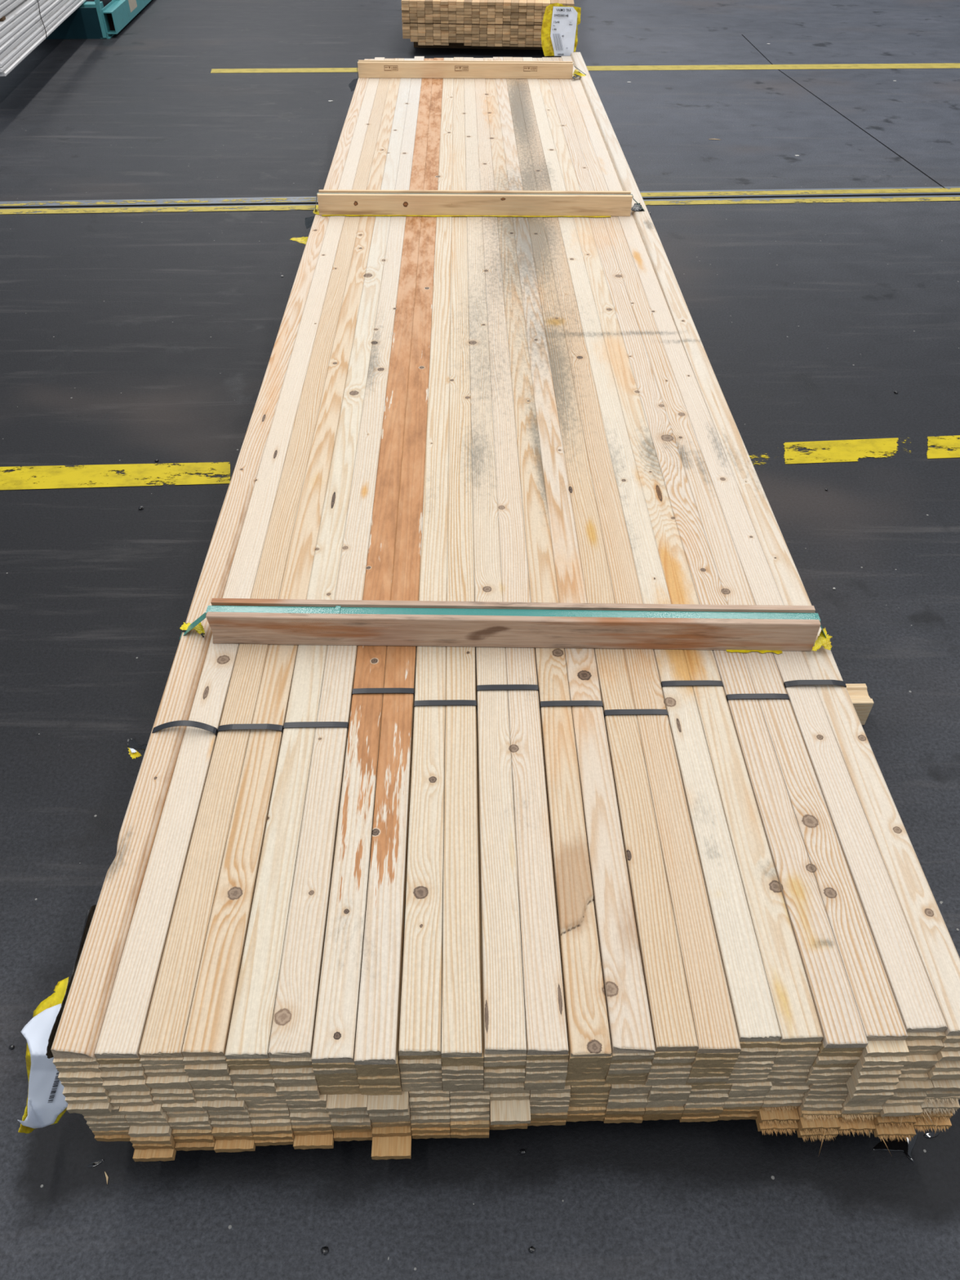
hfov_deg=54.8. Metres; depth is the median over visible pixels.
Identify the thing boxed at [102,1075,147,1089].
board
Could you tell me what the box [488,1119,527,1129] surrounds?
board
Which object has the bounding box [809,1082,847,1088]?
board
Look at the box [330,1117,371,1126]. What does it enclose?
board
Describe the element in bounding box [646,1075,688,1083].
board
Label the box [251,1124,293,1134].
board
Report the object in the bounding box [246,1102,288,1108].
board
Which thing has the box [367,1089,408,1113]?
board
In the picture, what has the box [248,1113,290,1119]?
board
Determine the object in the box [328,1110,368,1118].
board
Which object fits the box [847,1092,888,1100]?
board
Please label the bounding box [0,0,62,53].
board
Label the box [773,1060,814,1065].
board
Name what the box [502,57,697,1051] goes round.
board
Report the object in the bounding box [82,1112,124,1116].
board
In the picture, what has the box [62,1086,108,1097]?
board
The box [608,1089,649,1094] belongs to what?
board
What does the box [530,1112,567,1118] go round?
board
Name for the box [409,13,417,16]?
rough slat
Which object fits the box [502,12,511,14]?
rough slat
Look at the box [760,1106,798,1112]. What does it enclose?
board
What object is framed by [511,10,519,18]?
rough slat
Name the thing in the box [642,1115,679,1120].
board
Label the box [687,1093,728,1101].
board
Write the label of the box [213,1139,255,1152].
board
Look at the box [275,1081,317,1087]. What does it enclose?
board
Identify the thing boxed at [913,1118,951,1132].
board
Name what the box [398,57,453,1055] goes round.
board
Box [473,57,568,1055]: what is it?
board
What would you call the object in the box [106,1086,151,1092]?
board
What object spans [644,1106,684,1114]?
board
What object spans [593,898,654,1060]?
board
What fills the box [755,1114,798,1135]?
board
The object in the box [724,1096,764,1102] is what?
board
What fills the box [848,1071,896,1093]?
board
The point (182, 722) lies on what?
strap
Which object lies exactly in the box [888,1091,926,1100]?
board
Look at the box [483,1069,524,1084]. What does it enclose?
board
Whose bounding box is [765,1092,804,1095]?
board
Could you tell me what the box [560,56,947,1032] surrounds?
board
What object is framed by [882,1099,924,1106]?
board
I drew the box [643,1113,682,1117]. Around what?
board
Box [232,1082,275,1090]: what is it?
board
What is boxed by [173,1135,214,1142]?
board
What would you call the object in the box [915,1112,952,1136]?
board
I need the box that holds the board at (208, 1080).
[188,1075,232,1084]
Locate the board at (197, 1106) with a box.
[161,1100,204,1111]
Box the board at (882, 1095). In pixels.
[845,1078,893,1099]
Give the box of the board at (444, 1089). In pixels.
[442,1088,483,1091]
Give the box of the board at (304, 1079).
[273,1075,316,1083]
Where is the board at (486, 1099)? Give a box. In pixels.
[449,1095,489,1102]
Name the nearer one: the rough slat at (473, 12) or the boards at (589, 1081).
the boards at (589, 1081)
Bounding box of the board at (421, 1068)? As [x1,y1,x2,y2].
[400,1066,441,1071]
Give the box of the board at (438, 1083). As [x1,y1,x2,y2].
[401,1081,442,1087]
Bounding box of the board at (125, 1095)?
[107,1088,152,1099]
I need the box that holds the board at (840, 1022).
[542,57,868,1048]
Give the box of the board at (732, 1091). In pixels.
[728,1088,769,1094]
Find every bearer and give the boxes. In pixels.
[413,41,542,49]
[845,683,873,724]
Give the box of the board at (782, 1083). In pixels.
[771,1080,810,1086]
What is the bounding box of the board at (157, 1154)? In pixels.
[133,1143,176,1161]
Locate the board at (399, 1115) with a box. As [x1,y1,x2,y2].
[368,1103,409,1119]
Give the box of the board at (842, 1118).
[838,1116,875,1124]
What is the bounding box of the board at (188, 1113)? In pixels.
[166,1110,208,1117]
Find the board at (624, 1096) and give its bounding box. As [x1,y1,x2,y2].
[608,1093,648,1099]
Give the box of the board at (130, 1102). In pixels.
[110,1096,154,1106]
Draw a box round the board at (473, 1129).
[450,1127,488,1132]
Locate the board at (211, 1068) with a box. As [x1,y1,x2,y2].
[184,1063,229,1073]
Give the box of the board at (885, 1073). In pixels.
[853,1062,901,1079]
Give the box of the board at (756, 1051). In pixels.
[738,1047,777,1055]
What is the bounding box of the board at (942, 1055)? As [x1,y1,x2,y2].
[936,1049,959,1061]
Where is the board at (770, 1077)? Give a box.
[765,1075,807,1082]
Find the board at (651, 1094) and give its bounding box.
[648,1090,690,1097]
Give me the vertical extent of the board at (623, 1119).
0.012 m
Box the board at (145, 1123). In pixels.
[127,1116,169,1126]
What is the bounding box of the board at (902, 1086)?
[893,1080,933,1092]
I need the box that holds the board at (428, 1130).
[411,1122,450,1133]
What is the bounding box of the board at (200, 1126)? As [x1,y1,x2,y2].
[169,1120,212,1129]
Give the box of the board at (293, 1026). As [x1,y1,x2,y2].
[267,56,424,1057]
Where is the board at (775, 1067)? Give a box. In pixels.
[771,1064,811,1070]
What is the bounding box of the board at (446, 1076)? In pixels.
[442,1073,483,1079]
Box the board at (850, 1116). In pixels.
[839,1110,879,1120]
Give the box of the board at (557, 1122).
[527,1120,565,1126]
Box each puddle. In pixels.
[86,1159,104,1167]
[872,1133,917,1162]
[924,1131,938,1137]
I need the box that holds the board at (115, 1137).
[94,1134,130,1142]
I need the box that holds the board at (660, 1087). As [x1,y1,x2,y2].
[650,1084,692,1091]
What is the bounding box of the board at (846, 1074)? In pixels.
[807,1068,851,1079]
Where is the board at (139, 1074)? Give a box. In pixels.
[100,1069,146,1080]
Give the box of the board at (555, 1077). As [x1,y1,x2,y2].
[524,1072,566,1080]
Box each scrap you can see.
[126,737,146,759]
[289,236,308,244]
[305,216,315,228]
[348,78,357,91]
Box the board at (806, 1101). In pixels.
[802,1093,844,1105]
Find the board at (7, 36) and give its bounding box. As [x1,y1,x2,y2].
[0,0,55,46]
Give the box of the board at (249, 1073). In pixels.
[229,1068,273,1079]
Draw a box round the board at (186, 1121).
[167,1115,210,1125]
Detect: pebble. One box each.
[8,1044,14,1049]
[320,1246,328,1255]
[519,1148,525,1154]
[528,1245,535,1253]
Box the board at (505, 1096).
[489,1093,529,1100]
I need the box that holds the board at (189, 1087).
[150,1084,192,1089]
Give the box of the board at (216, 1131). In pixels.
[211,1126,253,1137]
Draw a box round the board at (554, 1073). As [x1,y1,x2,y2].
[524,1068,567,1077]
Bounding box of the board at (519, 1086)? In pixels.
[483,1081,524,1092]
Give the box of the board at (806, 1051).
[775,1047,819,1055]
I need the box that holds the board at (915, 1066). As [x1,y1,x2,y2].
[902,1064,934,1069]
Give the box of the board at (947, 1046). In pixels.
[940,1041,959,1051]
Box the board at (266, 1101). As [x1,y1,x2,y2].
[244,1098,286,1104]
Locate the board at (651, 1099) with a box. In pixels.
[647,1093,688,1101]
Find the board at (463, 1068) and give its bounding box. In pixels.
[441,1065,483,1074]
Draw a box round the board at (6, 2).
[0,0,14,11]
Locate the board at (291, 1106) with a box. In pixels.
[287,1103,326,1108]
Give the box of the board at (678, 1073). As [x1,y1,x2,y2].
[647,1071,689,1078]
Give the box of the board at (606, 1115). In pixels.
[604,1111,643,1117]
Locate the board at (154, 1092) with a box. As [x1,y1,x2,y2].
[150,1088,194,1097]
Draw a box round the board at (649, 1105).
[644,1104,684,1107]
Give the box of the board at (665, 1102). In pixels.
[646,1097,686,1105]
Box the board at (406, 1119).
[370,1114,410,1122]
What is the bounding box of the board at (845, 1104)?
[842,1099,884,1106]
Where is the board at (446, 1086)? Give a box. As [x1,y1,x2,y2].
[442,1084,483,1088]
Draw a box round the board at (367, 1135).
[333,1131,372,1141]
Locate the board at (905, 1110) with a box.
[880,1105,922,1116]
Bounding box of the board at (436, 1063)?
[399,1058,441,1068]
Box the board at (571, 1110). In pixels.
[567,1106,605,1114]
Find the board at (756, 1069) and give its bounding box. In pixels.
[731,1066,771,1074]
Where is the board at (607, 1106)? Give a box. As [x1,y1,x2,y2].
[606,1102,645,1108]
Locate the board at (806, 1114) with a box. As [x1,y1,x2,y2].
[797,1106,840,1121]
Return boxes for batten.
[205,598,820,651]
[317,189,632,217]
[357,60,573,79]
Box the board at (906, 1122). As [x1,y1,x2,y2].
[873,1115,916,1128]
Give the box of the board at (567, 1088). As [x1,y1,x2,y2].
[530,1085,570,1093]
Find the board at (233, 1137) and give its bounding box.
[213,1135,253,1140]
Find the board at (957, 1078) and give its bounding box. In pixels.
[926,1072,959,1080]
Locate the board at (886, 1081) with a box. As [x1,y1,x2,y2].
[851,1067,898,1086]
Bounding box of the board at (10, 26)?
[0,0,46,38]
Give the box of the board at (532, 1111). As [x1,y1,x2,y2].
[530,1109,568,1113]
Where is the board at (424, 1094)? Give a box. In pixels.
[408,1089,449,1097]
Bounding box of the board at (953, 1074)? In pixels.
[928,1068,959,1079]
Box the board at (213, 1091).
[192,1088,235,1094]
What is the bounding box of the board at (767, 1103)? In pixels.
[761,1099,802,1106]
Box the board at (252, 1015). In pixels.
[225,58,413,1059]
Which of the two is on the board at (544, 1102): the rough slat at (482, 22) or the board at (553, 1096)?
the board at (553, 1096)
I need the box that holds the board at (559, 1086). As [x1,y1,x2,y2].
[524,1085,564,1090]
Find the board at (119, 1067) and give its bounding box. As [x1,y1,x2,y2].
[98,1062,144,1071]
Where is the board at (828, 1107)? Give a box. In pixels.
[800,1098,842,1111]
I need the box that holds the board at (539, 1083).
[524,1080,565,1087]
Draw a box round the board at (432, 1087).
[401,1085,442,1091]
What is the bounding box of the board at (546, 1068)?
[525,1066,567,1071]
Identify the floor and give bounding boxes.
[0,0,959,1279]
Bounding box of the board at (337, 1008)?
[311,58,434,1062]
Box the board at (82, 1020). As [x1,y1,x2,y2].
[50,58,374,1058]
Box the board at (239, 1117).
[208,1113,250,1121]
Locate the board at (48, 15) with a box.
[0,0,68,60]
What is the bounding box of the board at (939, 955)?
[570,52,959,1035]
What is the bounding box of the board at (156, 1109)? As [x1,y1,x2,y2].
[118,1103,163,1115]
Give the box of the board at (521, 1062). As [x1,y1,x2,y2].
[475,681,525,1066]
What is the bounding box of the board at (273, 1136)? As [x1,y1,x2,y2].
[253,1132,293,1140]
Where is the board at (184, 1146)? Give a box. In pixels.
[174,1139,215,1151]
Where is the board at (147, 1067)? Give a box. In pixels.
[142,1063,185,1070]
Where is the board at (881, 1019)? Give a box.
[551,57,907,1040]
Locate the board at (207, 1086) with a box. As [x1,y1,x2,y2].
[191,1082,234,1088]
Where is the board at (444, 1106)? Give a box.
[409,1103,449,1111]
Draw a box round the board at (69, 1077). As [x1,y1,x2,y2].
[57,1071,103,1082]
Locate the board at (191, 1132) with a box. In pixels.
[171,1127,213,1137]
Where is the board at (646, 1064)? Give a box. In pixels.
[608,1061,652,1068]
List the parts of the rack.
plate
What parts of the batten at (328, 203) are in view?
film edge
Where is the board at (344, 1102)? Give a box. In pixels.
[326,1093,368,1111]
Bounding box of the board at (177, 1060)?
[139,1056,184,1065]
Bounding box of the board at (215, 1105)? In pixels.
[202,1100,245,1111]
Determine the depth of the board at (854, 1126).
1.15 m
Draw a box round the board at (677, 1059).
[652,1056,695,1063]
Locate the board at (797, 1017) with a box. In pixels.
[532,57,822,1042]
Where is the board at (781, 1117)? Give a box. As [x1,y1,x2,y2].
[757,1107,799,1126]
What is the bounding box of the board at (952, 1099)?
[923,1096,959,1104]
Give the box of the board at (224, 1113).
[207,1108,249,1115]
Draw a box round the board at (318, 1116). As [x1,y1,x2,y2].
[289,1111,330,1120]
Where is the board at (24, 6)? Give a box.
[0,0,38,30]
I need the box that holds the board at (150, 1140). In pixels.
[129,1129,173,1144]
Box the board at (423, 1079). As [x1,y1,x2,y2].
[400,1073,442,1083]
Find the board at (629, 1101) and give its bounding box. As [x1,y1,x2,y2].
[607,1097,647,1106]
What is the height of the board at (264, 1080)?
0.012 m
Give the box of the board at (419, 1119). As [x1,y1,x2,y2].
[410,1115,449,1123]
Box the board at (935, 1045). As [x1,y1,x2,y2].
[905,1039,943,1050]
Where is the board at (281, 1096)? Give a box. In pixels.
[277,1088,319,1099]
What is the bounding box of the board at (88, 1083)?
[61,1080,103,1087]
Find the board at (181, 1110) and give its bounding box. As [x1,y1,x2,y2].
[166,1110,207,1111]
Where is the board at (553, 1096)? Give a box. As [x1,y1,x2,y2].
[529,1091,570,1101]
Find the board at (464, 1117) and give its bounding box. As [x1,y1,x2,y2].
[450,1113,489,1121]
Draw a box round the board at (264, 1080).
[231,1077,274,1083]
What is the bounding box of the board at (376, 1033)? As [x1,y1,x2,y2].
[354,57,444,1065]
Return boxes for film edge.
[726,649,782,653]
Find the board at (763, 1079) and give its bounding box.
[725,1077,767,1084]
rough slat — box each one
[401,0,409,4]
[401,4,408,7]
[401,7,409,10]
[401,9,409,13]
[401,13,409,16]
[401,16,409,19]
[401,19,409,22]
[402,22,409,26]
[402,26,409,29]
[402,29,410,32]
[402,32,410,35]
[402,35,410,39]
[408,0,417,4]
[408,4,417,7]
[409,7,417,10]
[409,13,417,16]
[409,16,417,19]
[409,19,417,22]
[409,22,417,26]
[409,26,417,29]
[409,29,417,32]
[410,32,417,35]
[410,38,417,41]
[417,0,425,4]
[417,4,424,7]
[417,7,425,10]
[417,9,425,13]
[417,13,425,17]
[417,16,425,19]
[417,19,425,22]
[417,22,425,26]
[417,29,425,32]
[417,32,426,35]
[417,35,426,39]
[417,41,426,44]
[424,0,432,4]
[424,4,432,7]
[425,7,432,10]
[425,10,432,13]
[425,16,433,19]
[425,19,433,22]
[425,22,433,26]
[425,26,433,30]
[425,29,433,32]
[425,32,433,35]
[425,35,433,39]
[425,39,433,42]
[426,42,433,45]
[432,0,440,4]
[432,4,440,7]
[432,7,440,10]
[432,10,440,13]
[432,13,440,17]
[432,17,440,20]
[433,22,440,26]
[433,26,440,30]
[433,30,440,33]
[433,35,440,39]
[433,39,440,42]
[440,0,448,4]
[440,7,448,10]
[440,10,448,13]
[440,13,448,17]
[440,17,448,20]
[440,20,448,23]
[440,22,448,26]
[440,26,448,30]
[440,30,448,33]
[440,32,448,36]
[440,36,448,39]
[440,39,448,42]
[440,42,449,45]
[448,0,456,4]
[448,4,456,8]
[448,8,456,11]
[448,11,456,13]
[448,13,456,17]
[448,17,456,20]
[448,20,456,23]
[448,23,456,26]
[448,26,456,30]
[448,30,456,33]
[448,33,456,36]
[448,39,456,42]
[456,0,464,4]
[456,4,463,8]
[456,8,463,11]
[456,11,463,14]
[456,17,464,20]
[456,19,464,23]
[456,23,464,27]
[456,26,464,31]
[456,30,464,33]
[456,32,464,36]
[456,35,464,39]
[456,39,464,42]
[463,0,472,4]
[463,4,471,8]
[463,8,471,11]
[463,11,471,14]
[463,14,471,17]
[463,20,471,23]
[463,27,471,31]
[463,36,471,39]
[464,17,471,20]
[464,23,471,27]
[464,31,471,34]
[464,33,471,36]
[464,40,471,43]
[471,0,479,4]
[471,4,479,8]
[471,7,479,11]
[471,10,479,14]
[471,13,479,17]
[471,16,479,20]
[471,19,479,23]
[471,23,479,27]
[471,27,479,31]
[471,31,479,34]
[471,36,479,39]
[471,40,479,43]
[479,14,487,17]
[479,20,487,24]
[479,24,487,27]
[479,27,487,31]
[479,31,487,34]
[479,33,487,36]
[479,36,487,39]
[479,40,487,43]
[479,43,487,46]
[480,0,488,4]
[480,4,487,8]
[480,8,487,11]
[480,11,487,14]
[480,17,487,21]
[487,0,495,4]
[487,4,495,8]
[487,8,495,11]
[487,11,495,14]
[487,14,495,17]
[487,17,495,21]
[487,23,495,27]
[487,27,494,31]
[487,31,494,34]
[487,36,494,39]
[487,40,494,43]
[487,43,494,46]
[494,21,502,24]
[494,23,502,27]
[494,27,502,31]
[494,31,502,34]
[494,34,502,37]
[494,36,502,39]
[494,40,502,43]
[494,41,502,46]
[495,0,503,4]
[495,3,503,8]
[495,11,502,14]
[495,14,502,17]
[495,17,502,21]
[502,5,511,8]
[502,8,511,12]
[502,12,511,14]
[502,14,511,17]
[502,17,511,21]
[502,21,511,24]
[502,22,511,27]
[502,26,511,31]
[502,31,510,34]
[502,34,510,37]
[502,37,510,40]
[502,43,510,46]
[503,0,511,5]
[510,27,518,31]
[510,31,518,34]
[510,34,518,37]
[510,37,518,44]
[511,0,519,5]
[511,5,519,8]
[511,7,519,12]
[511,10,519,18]
[511,21,518,24]
[511,24,518,28]
[517,40,525,43]
[517,43,525,46]
[518,12,526,14]
[518,14,526,17]
[518,17,526,21]
[518,21,525,24]
[518,21,526,28]
[518,28,525,31]
[518,34,525,37]
[518,37,525,40]
[519,0,526,5]
[519,5,526,8]
[519,8,526,12]
[525,0,533,31]
[525,23,533,46]
[525,24,533,28]
[525,31,533,35]
[525,37,533,40]
[525,40,533,44]
[526,0,533,24]
[526,0,534,5]
[526,1,533,22]
[526,2,534,8]
[526,8,534,12]
[526,12,534,15]
[526,15,533,18]
[533,14,542,22]
[533,22,542,24]
[533,24,541,28]
[533,28,541,31]
[533,31,541,35]
[533,32,541,40]
[533,35,541,38]
[533,40,541,44]
[534,0,542,5]
[534,5,542,8]
[534,8,542,12]
[534,12,542,15]
[534,15,542,18]
[542,0,550,6]
[550,0,558,4]
[558,0,566,5]
[565,0,573,6]
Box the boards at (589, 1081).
[96,645,864,1106]
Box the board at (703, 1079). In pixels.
[687,1076,728,1082]
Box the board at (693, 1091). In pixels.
[689,1088,729,1094]
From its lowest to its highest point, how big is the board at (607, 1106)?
0.012 m
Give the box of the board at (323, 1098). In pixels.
[285,1093,327,1105]
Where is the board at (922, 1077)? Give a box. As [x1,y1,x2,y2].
[897,1073,928,1081]
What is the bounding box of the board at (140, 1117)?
[124,1111,168,1121]
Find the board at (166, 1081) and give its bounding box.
[145,1075,190,1087]
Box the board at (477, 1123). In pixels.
[450,1120,488,1128]
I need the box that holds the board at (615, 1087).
[610,1084,651,1091]
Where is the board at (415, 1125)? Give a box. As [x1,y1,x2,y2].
[410,1115,450,1128]
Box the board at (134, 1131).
[128,1125,172,1137]
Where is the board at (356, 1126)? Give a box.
[331,1122,371,1130]
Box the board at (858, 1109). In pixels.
[840,1104,882,1113]
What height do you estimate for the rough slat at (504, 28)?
0.014 m
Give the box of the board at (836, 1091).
[807,1085,848,1094]
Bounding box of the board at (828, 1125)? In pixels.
[796,1108,840,1148]
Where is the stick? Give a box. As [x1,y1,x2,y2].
[0,16,5,21]
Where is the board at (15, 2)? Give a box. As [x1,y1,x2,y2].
[0,0,24,18]
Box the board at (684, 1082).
[644,1078,686,1085]
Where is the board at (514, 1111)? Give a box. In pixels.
[489,1099,530,1124]
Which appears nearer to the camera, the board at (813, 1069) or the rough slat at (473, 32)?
the board at (813, 1069)
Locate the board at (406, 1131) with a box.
[371,1125,411,1137]
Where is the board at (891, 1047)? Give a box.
[862,1040,909,1057]
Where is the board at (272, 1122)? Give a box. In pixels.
[250,1118,291,1127]
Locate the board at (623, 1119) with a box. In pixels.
[603,1116,643,1123]
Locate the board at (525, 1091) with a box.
[489,1089,530,1093]
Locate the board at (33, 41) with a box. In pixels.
[0,0,79,72]
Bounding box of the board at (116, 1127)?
[88,1125,129,1131]
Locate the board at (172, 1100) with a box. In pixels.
[152,1093,195,1104]
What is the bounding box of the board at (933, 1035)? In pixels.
[905,1031,945,1040]
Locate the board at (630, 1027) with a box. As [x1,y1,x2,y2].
[493,57,655,1053]
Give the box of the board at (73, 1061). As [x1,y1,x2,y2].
[53,1057,99,1066]
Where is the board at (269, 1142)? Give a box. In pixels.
[254,1135,294,1146]
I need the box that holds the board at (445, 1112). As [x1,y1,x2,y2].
[409,1109,449,1115]
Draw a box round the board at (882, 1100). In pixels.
[844,1094,888,1103]
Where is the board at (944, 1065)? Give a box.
[931,1059,959,1071]
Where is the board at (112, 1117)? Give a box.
[84,1114,126,1121]
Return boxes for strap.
[151,720,217,737]
[179,605,826,639]
[217,723,283,733]
[283,721,348,729]
[314,192,644,214]
[351,688,414,696]
[356,62,586,79]
[413,699,476,709]
[476,684,538,693]
[539,700,603,710]
[604,709,667,717]
[661,680,723,688]
[725,693,789,702]
[783,680,846,688]
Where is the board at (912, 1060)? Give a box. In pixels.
[904,1054,938,1065]
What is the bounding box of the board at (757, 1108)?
[722,1106,760,1110]
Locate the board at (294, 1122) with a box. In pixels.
[290,1120,331,1125]
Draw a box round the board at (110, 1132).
[92,1129,128,1135]
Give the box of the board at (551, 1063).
[525,1058,568,1066]
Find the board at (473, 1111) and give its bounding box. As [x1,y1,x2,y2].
[449,1106,489,1115]
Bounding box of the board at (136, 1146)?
[132,1136,175,1149]
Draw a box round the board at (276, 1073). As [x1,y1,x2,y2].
[271,1067,315,1077]
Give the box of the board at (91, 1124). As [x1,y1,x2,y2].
[86,1120,129,1127]
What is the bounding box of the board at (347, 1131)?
[333,1125,372,1133]
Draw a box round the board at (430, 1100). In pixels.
[408,1096,449,1105]
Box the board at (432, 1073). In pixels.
[400,1070,441,1077]
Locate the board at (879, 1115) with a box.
[878,1112,915,1131]
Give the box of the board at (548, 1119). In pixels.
[530,1117,566,1121]
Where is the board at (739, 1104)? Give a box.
[723,1100,763,1107]
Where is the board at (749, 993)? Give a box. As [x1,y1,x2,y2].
[522,57,781,1041]
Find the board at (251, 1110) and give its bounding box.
[248,1107,289,1114]
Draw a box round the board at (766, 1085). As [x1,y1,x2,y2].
[730,1081,772,1089]
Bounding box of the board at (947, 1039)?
[942,1031,959,1043]
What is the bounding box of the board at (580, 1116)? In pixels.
[566,1112,605,1119]
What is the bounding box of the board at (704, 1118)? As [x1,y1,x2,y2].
[680,1115,719,1122]
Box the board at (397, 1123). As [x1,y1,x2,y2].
[371,1120,411,1127]
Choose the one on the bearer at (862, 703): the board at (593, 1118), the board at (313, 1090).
the board at (593, 1118)
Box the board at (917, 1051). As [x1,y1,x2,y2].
[906,1049,939,1055]
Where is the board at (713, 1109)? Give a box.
[683,1106,723,1113]
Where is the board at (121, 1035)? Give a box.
[94,57,384,1058]
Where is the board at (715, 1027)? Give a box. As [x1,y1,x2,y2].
[512,57,741,1053]
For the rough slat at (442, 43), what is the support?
on the bearer at (451, 45)
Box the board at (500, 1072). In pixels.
[475,646,524,1076]
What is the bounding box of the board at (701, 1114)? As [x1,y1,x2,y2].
[681,1112,719,1116]
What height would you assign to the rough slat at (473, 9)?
0.014 m
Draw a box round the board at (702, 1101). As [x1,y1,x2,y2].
[685,1100,724,1103]
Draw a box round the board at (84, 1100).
[64,1093,110,1103]
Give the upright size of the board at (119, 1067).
0.012 m
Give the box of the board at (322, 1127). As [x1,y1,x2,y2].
[292,1124,332,1131]
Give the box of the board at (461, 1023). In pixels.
[441,57,481,1057]
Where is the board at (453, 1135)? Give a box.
[450,1132,488,1138]
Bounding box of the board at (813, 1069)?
[809,1065,853,1073]
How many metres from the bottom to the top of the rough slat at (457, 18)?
0.014 m
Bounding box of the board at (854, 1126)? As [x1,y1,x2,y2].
[838,1119,875,1135]
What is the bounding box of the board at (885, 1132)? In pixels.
[872,1120,915,1155]
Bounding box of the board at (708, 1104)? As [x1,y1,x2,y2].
[684,1102,724,1108]
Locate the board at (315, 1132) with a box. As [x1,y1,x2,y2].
[293,1129,333,1135]
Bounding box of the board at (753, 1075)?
[728,1072,768,1078]
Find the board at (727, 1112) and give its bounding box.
[720,1109,759,1115]
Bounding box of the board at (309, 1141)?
[293,1131,333,1149]
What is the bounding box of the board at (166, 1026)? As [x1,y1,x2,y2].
[138,58,394,1057]
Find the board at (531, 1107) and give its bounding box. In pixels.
[529,1104,568,1110]
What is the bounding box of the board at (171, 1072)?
[144,1068,187,1076]
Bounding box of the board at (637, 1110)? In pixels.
[605,1106,644,1115]
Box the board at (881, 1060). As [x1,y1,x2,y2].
[859,1050,906,1066]
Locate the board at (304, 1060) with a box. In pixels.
[268,703,351,1065]
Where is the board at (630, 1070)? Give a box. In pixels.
[608,1067,650,1074]
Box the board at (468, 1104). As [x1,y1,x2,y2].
[449,1102,489,1108]
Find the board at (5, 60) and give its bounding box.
[0,0,75,66]
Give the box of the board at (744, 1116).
[718,1113,757,1120]
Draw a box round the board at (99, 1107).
[66,1098,112,1113]
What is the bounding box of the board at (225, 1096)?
[194,1093,237,1101]
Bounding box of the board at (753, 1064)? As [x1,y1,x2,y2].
[733,1061,773,1068]
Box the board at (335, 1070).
[313,1067,356,1074]
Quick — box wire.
[36,0,47,37]
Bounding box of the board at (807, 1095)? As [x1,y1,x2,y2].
[804,1092,847,1099]
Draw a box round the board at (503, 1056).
[473,560,526,1061]
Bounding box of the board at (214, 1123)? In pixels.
[210,1120,251,1128]
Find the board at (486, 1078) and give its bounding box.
[484,1075,524,1082]
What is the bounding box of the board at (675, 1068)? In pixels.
[648,1065,691,1072]
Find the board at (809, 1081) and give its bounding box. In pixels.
[805,1076,848,1084]
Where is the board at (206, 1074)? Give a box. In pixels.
[186,1069,230,1077]
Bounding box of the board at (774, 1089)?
[768,1085,809,1093]
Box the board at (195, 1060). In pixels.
[182,1056,226,1065]
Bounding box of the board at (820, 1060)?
[815,1053,860,1064]
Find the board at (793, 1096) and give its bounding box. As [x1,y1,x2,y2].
[763,1093,804,1101]
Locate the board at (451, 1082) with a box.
[442,1078,483,1084]
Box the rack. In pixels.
[45,0,151,39]
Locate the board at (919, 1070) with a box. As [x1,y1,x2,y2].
[900,1067,930,1074]
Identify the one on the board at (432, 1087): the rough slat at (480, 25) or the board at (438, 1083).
the board at (438, 1083)
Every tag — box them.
[17,904,96,1133]
[541,2,581,56]
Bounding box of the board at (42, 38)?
[0,0,85,75]
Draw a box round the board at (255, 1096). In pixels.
[235,1093,278,1101]
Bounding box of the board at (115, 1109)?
[80,1106,119,1114]
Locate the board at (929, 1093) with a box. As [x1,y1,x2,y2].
[925,1090,959,1097]
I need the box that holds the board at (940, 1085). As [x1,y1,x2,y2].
[930,1079,959,1091]
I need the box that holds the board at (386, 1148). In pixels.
[371,1135,411,1159]
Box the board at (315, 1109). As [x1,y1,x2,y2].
[288,1106,328,1113]
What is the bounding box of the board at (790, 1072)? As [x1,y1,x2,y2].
[768,1069,809,1075]
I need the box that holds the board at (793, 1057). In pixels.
[773,1054,817,1061]
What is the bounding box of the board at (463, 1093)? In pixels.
[449,1090,489,1097]
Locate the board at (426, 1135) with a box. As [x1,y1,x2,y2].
[411,1133,450,1138]
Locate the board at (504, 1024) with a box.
[463,57,526,1054]
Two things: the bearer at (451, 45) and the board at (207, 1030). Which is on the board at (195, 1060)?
the board at (207, 1030)
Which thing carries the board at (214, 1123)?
on the board at (216, 1131)
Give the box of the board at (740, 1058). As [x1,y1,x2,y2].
[736,1055,776,1062]
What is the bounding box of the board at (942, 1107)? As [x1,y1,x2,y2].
[920,1100,959,1128]
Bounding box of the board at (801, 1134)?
[796,1121,838,1154]
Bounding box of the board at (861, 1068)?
[857,1057,903,1071]
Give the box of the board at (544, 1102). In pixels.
[529,1100,569,1105]
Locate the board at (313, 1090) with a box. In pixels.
[275,1084,318,1095]
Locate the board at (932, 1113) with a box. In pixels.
[920,1110,951,1131]
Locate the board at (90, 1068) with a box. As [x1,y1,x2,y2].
[56,1064,101,1072]
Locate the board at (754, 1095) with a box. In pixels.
[728,1093,767,1097]
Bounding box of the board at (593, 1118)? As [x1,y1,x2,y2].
[565,1117,604,1121]
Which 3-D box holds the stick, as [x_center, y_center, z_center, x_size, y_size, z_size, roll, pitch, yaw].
[-2.495,-3.089,4.605,0.248,0.012,0.050,-4,44,-5]
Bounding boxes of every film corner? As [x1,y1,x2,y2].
[179,622,204,637]
[313,204,319,214]
[572,69,585,76]
[572,74,581,79]
[631,203,644,211]
[812,627,832,651]
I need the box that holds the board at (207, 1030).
[181,57,404,1057]
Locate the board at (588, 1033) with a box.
[483,57,612,1057]
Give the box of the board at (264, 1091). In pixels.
[235,1086,276,1093]

